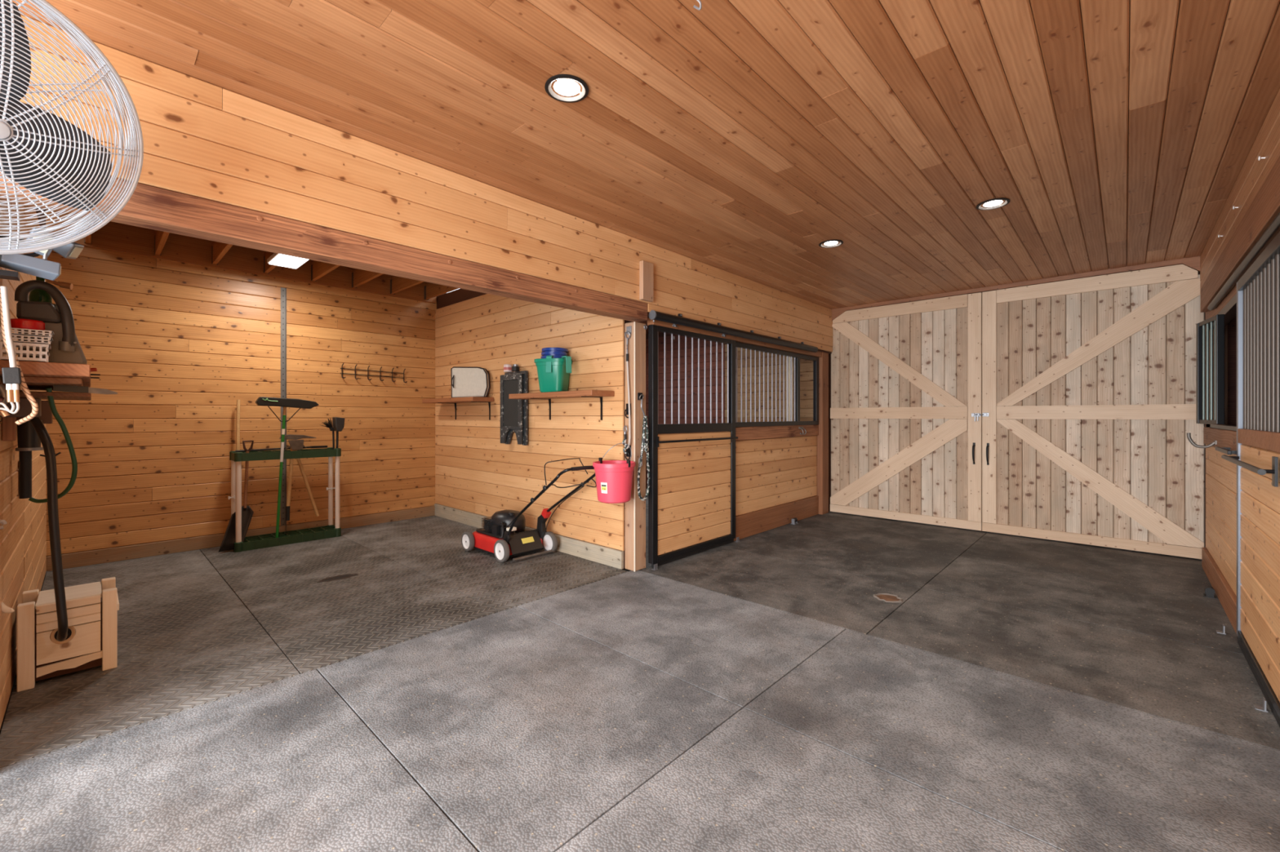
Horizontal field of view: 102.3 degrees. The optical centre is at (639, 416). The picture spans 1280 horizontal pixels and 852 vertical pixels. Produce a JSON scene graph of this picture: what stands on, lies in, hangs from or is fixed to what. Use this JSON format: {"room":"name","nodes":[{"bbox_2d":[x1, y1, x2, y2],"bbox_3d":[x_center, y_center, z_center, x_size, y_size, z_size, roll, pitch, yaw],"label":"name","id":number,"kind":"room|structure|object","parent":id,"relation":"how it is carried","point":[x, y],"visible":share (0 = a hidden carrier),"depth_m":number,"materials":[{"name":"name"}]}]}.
{"room":"farm building","nodes":[
{"label":"farm building","id":0,"kind":"room"},
{"bbox_2d":[0,200,46,728],"bbox_3d":[-3.963,-0.140,3.274,3.740,3.000,0.121,0,0,43],"label":"wall","id":1,"kind":"structure","parent":0,"point":[23,540],"depth_m":2.67,"materials":[{"name":"brown"}]},
{"bbox_2d":[0,520,7,528],"bbox_3d":[-2.772,0.470,2.235,0.016,0.046,0.039,0,0,43],"label":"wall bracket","id":2,"kind":"object","parent":1,"relation":"attached to","point":[2,522],"visible":1,"depth_m":2.24,"materials":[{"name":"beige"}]},
{"bbox_2d":[0,602,14,613],"bbox_3d":[-2.829,0.821,2.276,0.027,0.116,0.088,0,0,43],"label":"brush","id":3,"kind":"object","parent":1,"relation":"attached to","point":[5,609],"visible":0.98,"depth_m":2.28,"materials":[{"name":"brown wood"}]},
{"bbox_2d":[0,397,41,417],"bbox_3d":[-2.709,-0.037,2.257,0.120,0.085,0.113,0,0,43],"label":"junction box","id":4,"kind":"object","parent":1,"relation":"attached to","point":[25,406],"visible":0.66,"depth_m":2.23,"materials":[{"name":"brown"}]},
{"bbox_2d":[16,400,52,423],"bbox_3d":[-3.119,-0.020,2.653,0.060,0.120,0.128,0,0,43],"label":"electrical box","id":5,"kind":"object","parent":1,"relation":"attached to","point":[46,414],"visible":0.23,"depth_m":2.66,"materials":[{"name":"brown"}]},
{"bbox_2d":[15,419,60,498],"bbox_3d":[-3.077,0.217,2.640,0.092,0.395,0.154,0,0,43],"label":"standpipe","id":6,"kind":"object","parent":1,"relation":"attached to","point":[28,439],"visible":0.73,"depth_m":2.59,"materials":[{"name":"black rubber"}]},
{"bbox_2d":[0,360,91,440],"bbox_3d":[-2.977,-0.058,2.615,1.320,0.336,0.267,0,0,43],"label":"wall shelf","id":7,"kind":"object","parent":1,"relation":"attached to","point":[37,375],"visible":0.52,"depth_m":2.26,"materials":[{"name":"brown wood"}]},
{"bbox_2d":[0,341,51,362],"bbox_3d":[-2.580,-0.265,2.168,0.116,0.075,0.135,0,0,43],"label":"plastic basket","id":8,"kind":"object","parent":7,"relation":"on","point":[27,345],"visible":0.8,"depth_m":2.14,"materials":[{"name":"white plastic"}]},
{"bbox_2d":[0,333,53,345],"bbox_3d":[-2.578,-0.318,2.171,0.116,0.030,0.141,0,0,43],"label":"plastic basket","id":9,"kind":"object","parent":8,"relation":"on","point":[15,337],"visible":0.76,"depth_m":2.15,"materials":[{"name":"white"}]},
{"bbox_2d":[0,327,54,339],"bbox_3d":[-2.577,-0.347,2.172,0.116,0.026,0.144,0,0,43],"label":"plastic basket","id":10,"kind":"object","parent":9,"relation":"on","point":[15,331],"visible":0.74,"depth_m":2.15,"materials":[{"name":"white"}]},
{"bbox_2d":[10,318,44,332],"bbox_3d":[-2.575,-0.382,2.167,0.100,0.041,0.100,0,0,43],"label":"tub","id":11,"kind":"object","parent":10,"relation":"in","point":[15,322],"visible":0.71,"depth_m":2.14,"materials":[{"name":"red plastic"}]},
{"bbox_2d":[28,276,52,303],"bbox_3d":[-2.838,-0.448,2.442,0.074,0.440,0.074,0,0,43],"label":"bottle","id":12,"kind":"object","parent":7,"relation":"on","point":[37,295],"visible":0.29,"depth_m":2.42,"materials":[{"name":"green"}]},
{"bbox_2d":[44,278,73,289],"bbox_3d":[-2.784,-0.641,2.455,0.119,0.068,0.034,0,0,-24],"label":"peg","id":13,"kind":"object","parent":12,"relation":"attached to","point":[62,285],"visible":0.82,"depth_m":2.46,"materials":[{"name":"brown"}]},
{"bbox_2d":[14,280,87,364],"bbox_3d":[-2.652,-0.408,2.330,0.264,0.363,0.210,0,0,43],"label":"hose","id":14,"kind":"object","parent":7,"relation":"on","point":[57,317],"visible":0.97,"depth_m":2.27,"materials":[{"name":"brown"}]},
{"bbox_2d":[28,386,77,502],"bbox_3d":[-2.911,0.154,2.579,0.375,0.581,0.140,0,0,32],"label":"hose","id":15,"kind":"object","parent":7,"relation":"hanging from","point":[51,399],"visible":0.91,"depth_m":2.58,"materials":[{"name":"green rubber"}]},
{"bbox_2d":[53,385,117,394],"bbox_3d":[-2.633,-0.124,2.455,0.020,0.038,0.210,0,0,43],"label":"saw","id":16,"kind":"object","parent":7,"relation":"hanging from","point":[55,388],"visible":1,"depth_m":2.44,"materials":[{"name":"metal"}]},
{"bbox_2d":[90,368,97,371],"bbox_3d":[-2.886,-0.241,2.704,0.070,0.028,0.056,0,0,43],"label":"clip","id":17,"kind":"object","parent":7,"relation":"on","point":[91,369],"visible":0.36,"depth_m":2.71,"materials":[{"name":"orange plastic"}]},
{"bbox_2d":[90,373,100,378],"bbox_3d":[-2.683,-0.196,2.542,0.008,0.022,0.033,0,0,43],"label":"clamp","id":18,"kind":"object","parent":7,"relation":"attached to","point":[91,374],"visible":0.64,"depth_m":2.54,"materials":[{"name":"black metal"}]},
{"bbox_2d":[38,208,444,571],"bbox_3d":[-4.035,-0.290,5.839,0.140,3.300,3.820,0,0,43],"label":"wall","id":19,"kind":"structure","parent":0,"point":[178,344],"depth_m":5.38,"materials":[{"name":"brown wood"}]},
{"bbox_2d":[280,287,286,531],"bbox_3d":[-3.995,-0.055,5.783,0.034,2.770,0.048,0,0,43],"label":"rail","id":20,"kind":"object","parent":19,"relation":"attached to","point":[283,291],"visible":0.71,"depth_m":5.79,"materials":[{"name":"metal"}]},
{"bbox_2d":[340,363,407,382],"bbox_3d":[-3.322,-0.535,6.469,0.062,0.206,0.775,0,0,43],"label":"hook rack","id":21,"kind":"object","parent":19,"relation":"attached to","point":[341,368],"visible":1,"depth_m":6.45,"materials":[{"name":"black metal"}]},
{"bbox_2d":[46,208,648,333],"bbox_3d":[-1.356,-1.715,6.010,3.991,0.350,7.700,0,0,43],"label":"ceiling","id":22,"kind":"structure","parent":0,"point":[113,237],"depth_m":5.46,"materials":[{"name":"brown wood"}]},
{"bbox_2d":[266,253,309,269],"bbox_3d":[-3.431,-1.540,5.051,0.560,0.049,0.260,0,0,43],"label":"panel light","id":23,"kind":"object","parent":22,"relation":"attached to","point":[279,260],"visible":0.56,"depth_m":5.06,"materials":[{"name":"white plastic"}]},
{"bbox_2d":[19,14,832,354],"bbox_3d":[-0.465,-1.210,3.972,0.121,0.660,9.450,0,0,43],"label":"wall","id":24,"kind":"structure","parent":0,"point":[202,140],"depth_m":2.83,"materials":[{"name":"brown wood"}]},
{"bbox_2d":[0,172,647,322],"bbox_3d":[-1.828,-0.900,2.536,0.142,0.148,5.390,0,0,43],"label":"ceiling beam","id":25,"kind":"structure","parent":24,"relation":"attached to","point":[150,207],"depth_m":2.70,"materials":[{"name":"brown wood"}]},
{"bbox_2d":[639,260,653,302],"bbox_3d":[0.055,-1.147,4.405,0.045,0.325,0.135,0,0,43],"label":"trim","id":26,"kind":"structure","parent":24,"relation":"attached to","point":[646,268],"depth_m":4.37,"materials":[{"name":"brown wood"}]},
{"bbox_2d":[648,310,817,352],"bbox_3d":[1.210,-0.879,5.638,0.082,0.122,3.227,0,0,43],"label":"door track","id":27,"kind":"object","parent":24,"relation":"attached to","point":[654,315],"visible":1,"depth_m":5.21,"materials":[{"name":"black metal"}]},
{"bbox_2d":[648,324,737,567],"bbox_3d":[0.575,0.245,5.060,0.116,2.221,1.340,0,0,43],"label":"door","id":28,"kind":"structure","parent":27,"relation":"attached to","point":[691,500],"depth_m":4.99,"materials":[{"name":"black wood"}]},
{"bbox_2d":[647,317,821,357],"bbox_3d":[1.280,-0.856,5.858,0.080,0.092,3.470,0,0,43],"label":"trim","id":29,"kind":"structure","parent":24,"relation":"attached to","point":[818,354],"depth_m":5.55,"materials":[{"name":"brown wood"}]},
{"bbox_2d":[815,351,828,515],"bbox_3d":[2.538,0.010,7.222,0.125,2.700,0.200,0,0,43],"label":"trim","id":30,"kind":"structure","parent":24,"relation":"attached to","point":[822,455],"depth_m":7.14,"materials":[{"name":"brown wood"}]},
{"bbox_2d":[434,288,631,569],"bbox_3d":[-1.486,-0.140,5.899,3.754,3.000,0.130,0,0,43],"label":"wall","id":31,"kind":"structure","parent":0,"point":[477,476],"depth_m":5.51,"materials":[{"name":"brown wood"}]},
{"bbox_2d":[422,396,493,420],"bbox_3d":[-2.276,-0.086,6.383,1.300,0.265,0.272,0,0,43],"label":"wall shelf","id":32,"kind":"object","parent":31,"relation":"attached to","point":[468,399],"visible":1,"depth_m":6.10,"materials":[{"name":"brown"}]},
{"bbox_2d":[450,366,489,397],"bbox_3d":[-2.029,-0.405,6.138,0.562,0.379,0.075,0,0,25],"label":"storage box","id":33,"kind":"object","parent":32,"relation":"on","point":[466,382],"visible":0.89,"depth_m":6.12,"materials":[{"name":"beige plastic"}]},
{"bbox_2d":[500,370,528,445],"bbox_3d":[-1.384,-0.085,5.652,0.440,0.800,0.070,0,0,43],"label":"chalkboard sign","id":34,"kind":"object","parent":31,"relation":"attached to","point":[513,412],"visible":1,"depth_m":5.60,"materials":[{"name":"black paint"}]},
{"bbox_2d":[503,364,512,372],"bbox_3d":[-1.460,-0.527,5.703,0.097,0.082,0.097,0,0,43],"label":"spray can","id":35,"kind":"object","parent":34,"relation":"on","point":[507,367],"visible":0.91,"depth_m":5.66,"materials":[{"name":"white metal"}]},
{"bbox_2d":[511,364,519,371],"bbox_3d":[-1.350,-0.523,5.600,0.084,0.074,0.083,0,0,43],"label":"spray can","id":36,"kind":"object","parent":34,"relation":"on","point":[515,367],"visible":1,"depth_m":5.57,"materials":[{"name":"black metal"}]},
{"bbox_2d":[508,390,613,420],"bbox_3d":[-0.793,-0.093,4.989,1.290,0.265,0.272,0,0,43],"label":"wall shelf","id":37,"kind":"object","parent":31,"relation":"attached to","point":[548,396],"visible":1,"depth_m":4.76,"materials":[{"name":"brown wood"}]},
{"bbox_2d":[534,358,572,392],"bbox_3d":[-0.837,-0.386,5.022,0.320,0.318,0.320,0,0,15],"label":"bucket","id":38,"kind":"object","parent":37,"relation":"on","point":[557,380],"visible":0.74,"depth_m":4.90,"materials":[{"name":"teal plastic"}]},
{"bbox_2d":[546,355,553,373],"bbox_3d":[-0.849,-0.491,4.905,0.056,0.162,0.095,0,0,17],"label":"hook","id":39,"kind":"object","parent":38,"relation":"hanging from","point":[548,364],"visible":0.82,"depth_m":4.86,"materials":[{"name":"teal plastic"}]},
{"bbox_2d":[540,355,562,358],"bbox_3d":[-0.841,-0.449,5.025,0.246,0.258,0.246,0,0,43],"label":"bucket","id":40,"kind":"object","parent":38,"relation":"in","point":[554,356],"visible":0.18,"depth_m":4.92,"materials":[{"name":"blue plastic"}]},
{"bbox_2d":[541,351,567,355],"bbox_3d":[-0.834,-0.486,5.018,0.250,0.258,0.250,0,0,43],"label":"bucket","id":41,"kind":"object","parent":40,"relation":"in","point":[549,353],"visible":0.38,"depth_m":4.92,"materials":[{"name":"blue plastic"}]},
{"bbox_2d":[541,347,568,355],"bbox_3d":[-0.827,-0.522,5.011,0.254,0.258,0.254,0,0,43],"label":"bucket","id":42,"kind":"object","parent":41,"relation":"in","point":[544,349],"visible":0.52,"depth_m":4.91,"materials":[{"name":"blue plastic"}]},
{"bbox_2d":[561,355,571,373],"bbox_3d":[-0.697,-0.486,4.891,0.056,0.162,0.095,0,0,-41],"label":"hook","id":43,"kind":"object","parent":38,"relation":"hanging from","point":[568,358],"visible":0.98,"depth_m":4.86,"materials":[{"name":"teal plastic"}]},
{"bbox_2d":[624,445,631,460],"bbox_3d":[-0.110,0.325,4.540,0.062,0.130,0.033,0,0,43],"label":"ring","id":44,"kind":"object","parent":31,"relation":"attached to","point":[628,451],"visible":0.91,"depth_m":4.54,"materials":[{"name":"black"}]},
{"bbox_2d":[592,442,635,503],"bbox_3d":[-0.221,0.479,4.401,0.368,0.493,0.364,0,0,43],"label":"bucket","id":45,"kind":"object","parent":44,"relation":"hanging from","point":[614,478],"visible":1,"depth_m":4.27,"materials":[{"name":"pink plastic"}]},
{"bbox_2d":[622,438,627,454],"bbox_3d":[-0.129,0.266,4.527,0.067,0.141,0.023,0,0,43],"label":"chain","id":46,"kind":"object","parent":44,"relation":"hanging from","point":[624,440],"visible":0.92,"depth_m":4.52,"materials":[{"name":"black metal"}]},
{"bbox_2d":[624,403,631,417],"bbox_3d":[-0.110,-0.045,4.540,0.062,0.130,0.033,0,0,43],"label":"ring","id":47,"kind":"object","parent":31,"relation":"attached to","point":[627,404],"visible":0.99,"depth_m":4.55,"materials":[{"name":"black"}]},
{"bbox_2d":[623,326,631,448],"bbox_3d":[-0.107,-0.250,4.530,0.085,1.080,0.042,0,0,43],"label":"rope","id":48,"kind":"object","parent":31,"relation":"attached to","point":[628,329],"visible":0.97,"depth_m":4.52,"materials":[{"name":"fabric"}]},
{"bbox_2d":[625,321,645,572],"bbox_3d":[-0.041,0.267,4.600,0.129,2.186,0.154,0,0,43],"label":"wooden post","id":49,"kind":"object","parent":31,"relation":"attached to","point":[635,508],"depth_m":4.54,"materials":[{"name":"brown wood"}]},
{"bbox_2d":[637,392,644,399],"bbox_3d":[0.011,-0.172,4.540,0.031,0.067,0.060,0,0,43],"label":"ring","id":50,"kind":"object","parent":31,"relation":"attached to","point":[640,396],"visible":0.99,"depth_m":4.54,"materials":[{"name":"black"}]},
{"bbox_2d":[637,399,649,501],"bbox_3d":[0.037,0.300,4.540,0.042,0.893,0.158,0,0,43],"label":"lead rope","id":51,"kind":"object","parent":50,"relation":"hanging from","point":[645,441],"visible":1,"depth_m":4.53,"materials":[{"name":"fabric"}]},
{"bbox_2d":[0,488,1279,851],"bbox_3d":[0.830,1.410,2.926,11.600,0.100,9.800,0,0,43],"label":"floor","id":52,"kind":"structure","parent":0,"point":[756,693],"depth_m":2.43,"materials":[{"name":"grey concrete"}]},
{"bbox_2d":[17,577,119,692],"bbox_3d":[-3.063,1.149,2.779,0.330,0.422,0.355,0,0,43],"label":"crate","id":53,"kind":"object","parent":52,"relation":"on","point":[92,608],"visible":0.92,"depth_m":2.69,"materials":[{"name":"brown wood"}]},
{"bbox_2d":[29,417,67,641],"bbox_3d":[-2.924,0.569,2.583,0.108,1.156,0.191,0,0,-12],"label":"hose","id":54,"kind":"object","parent":53,"relation":"in","point":[47,445],"visible":0.94,"depth_m":2.53,"materials":[{"name":"black rubber"}]},
{"bbox_2d":[227,447,341,552],"bbox_3d":[-3.816,0.863,5.591,0.316,0.995,0.996,0,0,43],"label":"tool rack","id":55,"kind":"object","parent":52,"relation":"on","point":[267,540],"visible":0.96,"depth_m":5.49,"materials":[{"name":"green plastic"}]},
{"bbox_2d":[217,440,253,552],"bbox_3d":[-4.064,0.796,5.202,0.078,1.088,0.307,0,0,28],"label":"shovel","id":56,"kind":"object","parent":55,"relation":"in","point":[228,540],"visible":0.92,"depth_m":5.25,"materials":[{"name":"black"}]},
{"bbox_2d":[235,400,239,450],"bbox_3d":[-4.207,0.550,5.394,0.029,1.442,0.112,0,0,-29],"label":"wooden stake","id":57,"kind":"object","parent":55,"relation":"on","point":[237,423],"visible":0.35,"depth_m":5.41,"materials":[{"name":"brown wood"}]},
{"bbox_2d":[235,445,327,452],"bbox_3d":[-3.895,0.357,5.638,0.040,0.035,0.840,0,0,43],"label":"shelf","id":58,"kind":"object","parent":55,"relation":"on","point":[311,446],"visible":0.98,"depth_m":5.58,"materials":[{"name":"black metal"}]},
{"bbox_2d":[229,447,341,462],"bbox_3d":[-3.816,0.410,5.591,0.316,0.090,0.965,0,0,43],"label":"tool rack","id":59,"kind":"object","parent":55,"relation":"on","point":[329,452],"depth_m":5.48,"materials":[{"name":"green plastic"}]},
{"bbox_2d":[232,524,341,552],"bbox_3d":[-3.816,1.312,5.591,0.316,0.095,0.965,0,0,43],"label":"tray","id":60,"kind":"object","parent":55,"relation":"on","point":[267,540],"depth_m":5.52,"materials":[{"name":"green plastic"}]},
{"bbox_2d":[255,396,319,537],"bbox_3d":[-3.722,0.576,5.448,0.140,1.540,0.554,0,0,43],"label":"push broom","id":61,"kind":"object","parent":55,"relation":"in","point":[261,401],"visible":1,"depth_m":5.41,"materials":[{"name":"green plastic"}]},
{"bbox_2d":[279,434,316,520],"bbox_3d":[-3.733,0.663,5.641,0.073,0.926,0.342,0,0,43],"label":"mattock","id":62,"kind":"object","parent":55,"relation":"hanging from","point":[295,444],"visible":0.95,"depth_m":5.58,"materials":[{"name":"brown wood"}]},
{"bbox_2d":[285,445,319,516],"bbox_3d":[-3.741,0.717,5.715,0.320,0.824,0.045,0,0,-42],"label":"pickaxe","id":63,"kind":"object","parent":55,"relation":"in","point":[299,461],"visible":0.72,"depth_m":5.73,"materials":[{"name":"brown wood"}]},
{"bbox_2d":[321,418,334,449],"bbox_3d":[-3.513,0.228,5.821,0.069,0.404,0.171,0,0,43],"label":"broom","id":64,"kind":"object","parent":55,"relation":"on","point":[327,424],"visible":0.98,"depth_m":5.84,"materials":[{"name":"black plastic"}]},
{"bbox_2d":[332,417,344,448],"bbox_3d":[-3.406,0.221,5.830,0.110,0.419,0.099,0,0,43],"label":"dustpan","id":65,"kind":"object","parent":55,"relation":"on","point":[338,423],"visible":1,"depth_m":5.80,"materials":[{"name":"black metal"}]},
{"bbox_2d":[316,573,358,582],"bbox_3d":[-2.534,1.355,4.325,0.123,0.010,0.320,0,0,43],"label":"drain hole","id":66,"kind":"object","parent":52,"relation":"on","point":[346,575],"visible":1,"depth_m":4.32,"materials":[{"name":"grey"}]},
{"bbox_2d":[461,457,596,562],"bbox_3d":[-1.041,0.865,4.936,1.595,0.990,0.621,0,0,43],"label":"lawn mower","id":67,"kind":"object","parent":52,"relation":"on","point":[504,535],"depth_m":5.02,"materials":[{"name":"red metal"}]},
{"bbox_2d":[651,564,657,570],"bbox_3d":[0.131,1.335,4.571,0.038,0.050,0.044,0,0,43],"label":"bracket","id":68,"kind":"object","parent":52,"relation":"on","point":[655,566],"visible":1,"depth_m":4.56,"materials":[{"name":"metal"}]},
{"bbox_2d":[790,517,798,524],"bbox_3d":[1.950,1.325,6.512,0.060,0.071,0.090,0,0,43],"label":"guide","id":69,"kind":"object","parent":52,"relation":"on","point":[794,521],"visible":1,"depth_m":6.49,"materials":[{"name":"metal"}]},
{"bbox_2d":[872,593,903,602],"bbox_3d":[1.854,1.355,3.852,0.195,0.009,0.193,0,0,-1],"label":"drain hole","id":70,"kind":"object","parent":52,"relation":"on","point":[886,597],"visible":1,"depth_m":3.85,"materials":[{"name":"brown"}]},
{"bbox_2d":[1203,586,1216,599],"bbox_3d":[4.298,1.325,3.893,0.060,0.071,0.090,0,0,43],"label":"guide","id":71,"kind":"object","parent":52,"relation":"on","point":[1210,592],"visible":1,"depth_m":3.87,"materials":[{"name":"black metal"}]},
{"bbox_2d":[1216,624,1226,634],"bbox_3d":[3.649,1.335,3.240,0.038,0.050,0.044,0,0,43],"label":"bracket","id":72,"kind":"object","parent":52,"relation":"on","point":[1223,632],"visible":1,"depth_m":3.23,"materials":[{"name":"metal"}]},
{"bbox_2d":[1253,697,1267,712],"bbox_3d":[2.883,1.335,2.396,0.038,0.050,0.044,0,0,43],"label":"bracket","id":73,"kind":"object","parent":52,"relation":"on","point":[1264,708],"visible":1,"depth_m":2.39,"materials":[{"name":"metal"}]},
{"bbox_3d":[-2.549,0.267,1.924,0.150,2.186,0.150,0,0,43],"label":"trim","id":74,"kind":"structure","parent":52,"relation":"on","visible":0},
{"bbox_2d":[0,383,9,417],"bbox_3d":[-2.484,-0.065,2.002,0.062,0.139,0.052,0,0,43],"label":"fitting","id":75,"kind":"object","parent":74,"relation":"attached to","point":[2,388],"visible":0.67,"depth_m":2.01,"materials":[{"name":"metal"}]},
{"bbox_2d":[0,235,47,280],"bbox_3d":[-2.413,-0.623,2.017,0.239,0.195,0.172,0,0,43],"label":"bracket","id":76,"kind":"object","parent":74,"relation":"attached to","point":[4,274],"visible":0.41,"depth_m":1.96,"materials":[{"name":"black"}]},
{"bbox_2d":[0,286,38,425],"bbox_3d":[-2.414,-0.230,2.002,0.056,0.534,0.102,0,0,43],"label":"coiled cord","id":77,"kind":"object","parent":76,"relation":"hanging from","point":[12,375],"visible":1,"depth_m":1.98,"materials":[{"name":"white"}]},
{"bbox_2d":[0,253,61,280],"bbox_3d":[-2.369,-0.582,2.004,0.076,0.077,0.157,0,0,28],"label":"floodlight","id":78,"kind":"object","parent":76,"relation":"attached to","point":[46,269],"visible":0.94,"depth_m":1.99,"materials":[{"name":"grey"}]},
{"bbox_2d":[25,227,58,257],"bbox_3d":[-2.354,-0.677,2.016,0.090,0.103,0.088,0,0,22],"label":"floodlight","id":79,"kind":"object","parent":76,"relation":"attached to","point":[46,251],"visible":0.19,"depth_m":2.01,"materials":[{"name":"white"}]},
{"bbox_2d":[53,235,84,259],"bbox_3d":[-2.425,-0.708,2.169,0.103,0.100,0.095,0,0,-27],"label":"floodlight","id":80,"kind":"object","parent":76,"relation":"attached to","point":[71,251],"visible":0.71,"depth_m":2.15,"materials":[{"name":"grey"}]},
{"bbox_2d":[0,0,143,254],"bbox_3d":[-2.046,-0.894,1.617,0.684,0.778,0.923,0,0,-30],"label":"wall fan","id":81,"kind":"object","parent":74,"relation":"attached to","point":[42,152],"visible":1,"depth_m":1.68,"materials":[{"name":"white metal"}]},
{"bbox_2d":[12,0,1279,309],"bbox_3d":[0.923,-1.529,2.770,3.950,0.061,9.700,0,0,43],"label":"ceiling","id":82,"kind":"structure","parent":0,"point":[741,138],"depth_m":2.50,"materials":[{"name":"brown wood"}]},
{"bbox_2d":[544,74,588,102],"bbox_3d":[-0.335,-1.499,2.360,0.200,0.018,0.200,0,0,43],"label":"recessed light","id":83,"kind":"object","parent":82,"relation":"in","point":[566,87],"visible":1,"depth_m":2.35,"materials":[{"name":"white metal"}]},
{"bbox_2d":[693,0,702,10],"bbox_3d":[0.204,-1.470,1.824,0.029,0.059,0.023,0,0,-3],"label":"ceiling hook","id":84,"kind":"object","parent":82,"relation":"attached to","point":[698,1],"visible":1,"depth_m":1.83,"materials":[{"name":"metal"}]},
{"bbox_2d":[818,240,843,248],"bbox_3d":[1.659,-1.499,4.480,0.200,0.018,0.200,0,0,43],"label":"recessed light","id":85,"kind":"object","parent":82,"relation":"in","point":[829,242],"visible":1,"depth_m":4.47,"materials":[{"name":"white metal"}]},
{"bbox_2d":[976,197,1009,210],"bbox_3d":[2.491,-1.499,3.642,0.200,0.018,0.200,0,0,43],"label":"recessed light","id":86,"kind":"object","parent":82,"relation":"in","point":[992,202],"visible":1,"depth_m":3.63,"materials":[{"name":"white metal"}]},
{"bbox_2d":[645,332,813,488],"bbox_3d":[1.183,-0.090,8.667,3.850,2.900,0.150,0,0,43],"label":"wall","id":87,"kind":"structure","parent":0,"point":[806,366],"depth_m":8.53,"materials":[{"name":"brown"}]},
{"bbox_2d":[733,424,817,541],"bbox_3d":[1.715,0.740,6.386,0.070,1.240,2.125,0,0,43],"label":"wall","id":88,"kind":"structure","parent":0,"point":[776,468],"depth_m":6.25,"materials":[{"name":"brown wood"}]},
{"bbox_2d":[735,342,818,426],"bbox_3d":[1.730,-0.344,6.369,0.045,0.928,2.120,0,0,43],"label":"grille","id":89,"kind":"object","parent":88,"relation":"in","point":[797,357],"visible":0.79,"depth_m":6.29,"materials":[{"name":"black"}]},
{"bbox_2d":[799,426,806,435],"bbox_3d":[2.126,0.193,6.731,0.056,0.106,0.120,0,0,43],"label":"hook","id":90,"kind":"object","parent":88,"relation":"attached to","point":[800,428],"visible":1,"depth_m":6.74,"materials":[{"name":"metal"}]},
{"bbox_2d":[828,265,1204,547],"bbox_3d":[3.958,-0.290,6.254,11.600,3.300,0.065,0,0,43],"label":"wall","id":91,"kind":"structure","parent":0,"point":[1198,273],"depth_m":5.50,"materials":[{"name":"brown wood"}]},
{"bbox_2d":[830,292,983,530],"bbox_3d":[3.354,-0.052,6.635,1.863,2.795,0.103,0,0,43],"label":"door","id":92,"kind":"structure","parent":91,"relation":"in","point":[906,414],"depth_m":6.57,"materials":[{"name":"brown wood"}]},
{"bbox_2d":[831,256,1200,320],"bbox_3d":[3.993,-1.430,6.050,3.630,0.220,0.035,0,0,43],"label":"trim","id":93,"kind":"structure","parent":91,"relation":"attached to","point":[1193,263],"depth_m":5.67,"materials":[{"name":"brown wood"}]},
{"bbox_2d":[982,264,1204,559],"bbox_3d":[4.640,-0.052,5.426,1.764,2.795,0.103,0,0,43],"label":"door","id":94,"kind":"structure","parent":91,"relation":"in","point":[1114,412],"depth_m":5.37,"materials":[{"name":"brown wood"}]},
{"bbox_2d":[1227,315,1236,425],"bbox_3d":[6.675,-0.140,3.559,3.650,3.000,0.070,0,0,43],"label":"wall","id":95,"kind":"structure","parent":0,"point":[1232,325],"depth_m":4.71,"materials":[{"name":"brown wood"}]},
{"bbox_2d":[1200,88,1279,635],"bbox_3d":[2.171,-0.090,1.459,0.155,2.900,9.300,0,0,43],"label":"wall","id":96,"kind":"structure","parent":0,"point":[1219,558],"depth_m":3.61,"materials":[{"name":"brown wood"}]},
{"bbox_2d":[1186,432,1217,448],"bbox_3d":[4.423,0.195,4.063,0.161,0.120,0.100,0,0,43],"label":"wall hook","id":97,"kind":"object","parent":96,"relation":"attached to","point":[1188,434],"visible":1,"depth_m":4.07,"materials":[{"name":"metal"}]},
{"bbox_2d":[1204,311,1227,547],"bbox_3d":[5.227,0.010,4.680,0.115,2.700,0.260,0,0,43],"label":"trim","id":98,"kind":"structure","parent":96,"relation":"attached to","point":[1206,313],"depth_m":4.55,"materials":[{"name":"wood"}]},
{"bbox_2d":[1205,293,1236,431],"bbox_3d":[4.392,-0.350,3.847,0.070,0.900,2.098,0,0,43],"label":"window","id":99,"kind":"structure","parent":96,"relation":"in","point":[1229,310],"depth_m":3.85,"materials":[{"name":"black metal"}]},
{"bbox_2d":[1195,314,1224,424],"bbox_3d":[4.293,-0.335,3.887,0.040,0.790,0.450,0,0,34],"label":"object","id":100,"kind":"structure","parent":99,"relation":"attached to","point":[1202,327],"depth_m":3.85,"materials":[{"name":"black"}]},
{"bbox_2d":[1215,446,1236,454],"bbox_3d":[3.784,0.223,3.319,0.063,0.025,0.580,0,0,43],"label":"bar","id":101,"kind":"object","parent":96,"relation":"attached to","point":[1226,451],"visible":0.97,"depth_m":3.25,"materials":[{"name":"black"}]},
{"bbox_2d":[1200,155,1279,312],"bbox_3d":[1.986,-1.003,1.358,0.050,0.274,8.900,0,0,43],"label":"beam","id":102,"kind":"structure","parent":96,"relation":"attached to","point":[1260,224],"depth_m":2.86,"materials":[{"name":"brown wood"}]},
{"bbox_3d":[0.884,0.260,0.061,0.115,2.200,5.500,0,0,43],"label":"wall","id":103,"kind":"structure","parent":0,"visible":0},
{"bbox_2d":[1207,284,1236,319],"bbox_3d":[2.053,-0.870,1.337,0.080,0.140,8.960,0,0,43],"label":"trim","id":104,"kind":"structure","parent":103,"relation":"attached to","point":[1233,292],"depth_m":3.89,"materials":[{"name":"wood"}]},
{"bbox_2d":[1221,231,1279,727],"bbox_3d":[3.132,0.279,2.632,0.113,2.157,1.285,0,0,43],"label":"door","id":105,"kind":"structure","parent":103,"relation":"in","point":[1257,460],"depth_m":2.63,"materials":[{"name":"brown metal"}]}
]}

